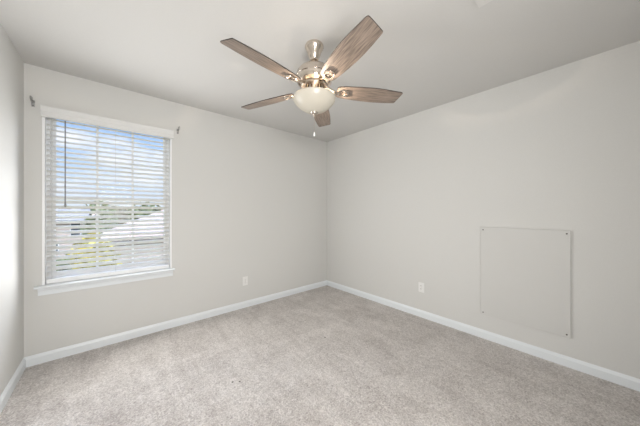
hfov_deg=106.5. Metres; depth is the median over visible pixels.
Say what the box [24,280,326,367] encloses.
baseboard
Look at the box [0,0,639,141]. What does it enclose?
ceiling
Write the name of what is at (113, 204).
tree
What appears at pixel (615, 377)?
baseboard
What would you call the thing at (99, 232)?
tree
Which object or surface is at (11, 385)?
baseboard
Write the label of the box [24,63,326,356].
wall
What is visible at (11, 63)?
wall
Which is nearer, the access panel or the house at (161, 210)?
the access panel
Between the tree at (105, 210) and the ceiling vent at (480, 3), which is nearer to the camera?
the ceiling vent at (480, 3)
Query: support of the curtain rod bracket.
attached to the wall at (249, 199)
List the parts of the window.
sill, sash, sash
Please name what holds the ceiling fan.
hanging from the ceiling
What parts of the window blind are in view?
ladder cord, rail, ladder cord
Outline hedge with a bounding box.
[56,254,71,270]
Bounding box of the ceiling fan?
[220,15,402,136]
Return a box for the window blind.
[40,104,173,283]
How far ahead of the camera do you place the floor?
1.76 m
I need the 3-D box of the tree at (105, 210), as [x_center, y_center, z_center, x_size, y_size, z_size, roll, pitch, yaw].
[-20.775,2.051,22.738,3.023,4.594,2.824,0,0,-41]
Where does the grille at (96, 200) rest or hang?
attached to the window
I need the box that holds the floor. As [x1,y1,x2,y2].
[0,285,639,425]
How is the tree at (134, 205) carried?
on the lawn
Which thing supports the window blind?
attached to the window
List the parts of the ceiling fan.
blade, blade, lamp shade, blade, blade, blade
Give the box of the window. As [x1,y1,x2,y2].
[34,117,174,295]
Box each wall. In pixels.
[0,23,23,395]
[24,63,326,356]
[327,41,639,378]
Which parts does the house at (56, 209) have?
pane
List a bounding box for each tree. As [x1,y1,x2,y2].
[68,232,120,268]
[80,210,117,238]
[86,201,118,219]
[108,204,128,223]
[128,205,160,219]
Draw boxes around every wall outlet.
[243,276,247,285]
[418,282,423,292]
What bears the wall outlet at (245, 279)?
attached to the wall at (249, 199)
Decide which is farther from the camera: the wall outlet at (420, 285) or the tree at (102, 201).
the tree at (102, 201)
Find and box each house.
[56,209,91,255]
[101,210,162,263]
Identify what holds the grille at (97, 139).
attached to the window
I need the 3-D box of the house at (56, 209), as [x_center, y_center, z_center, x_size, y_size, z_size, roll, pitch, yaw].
[-27.407,2.016,26.481,2.873,4.660,8.860,0,0,-41]
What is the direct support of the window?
in the wall at (249, 199)
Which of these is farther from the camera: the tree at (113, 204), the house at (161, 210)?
the tree at (113, 204)
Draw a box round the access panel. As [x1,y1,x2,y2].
[480,227,570,338]
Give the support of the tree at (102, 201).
on the lawn
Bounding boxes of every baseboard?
[0,358,25,413]
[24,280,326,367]
[327,280,639,391]
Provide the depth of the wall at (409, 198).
2.22 m
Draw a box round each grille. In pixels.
[59,126,162,197]
[96,200,133,266]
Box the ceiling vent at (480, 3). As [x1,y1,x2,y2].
[475,0,491,7]

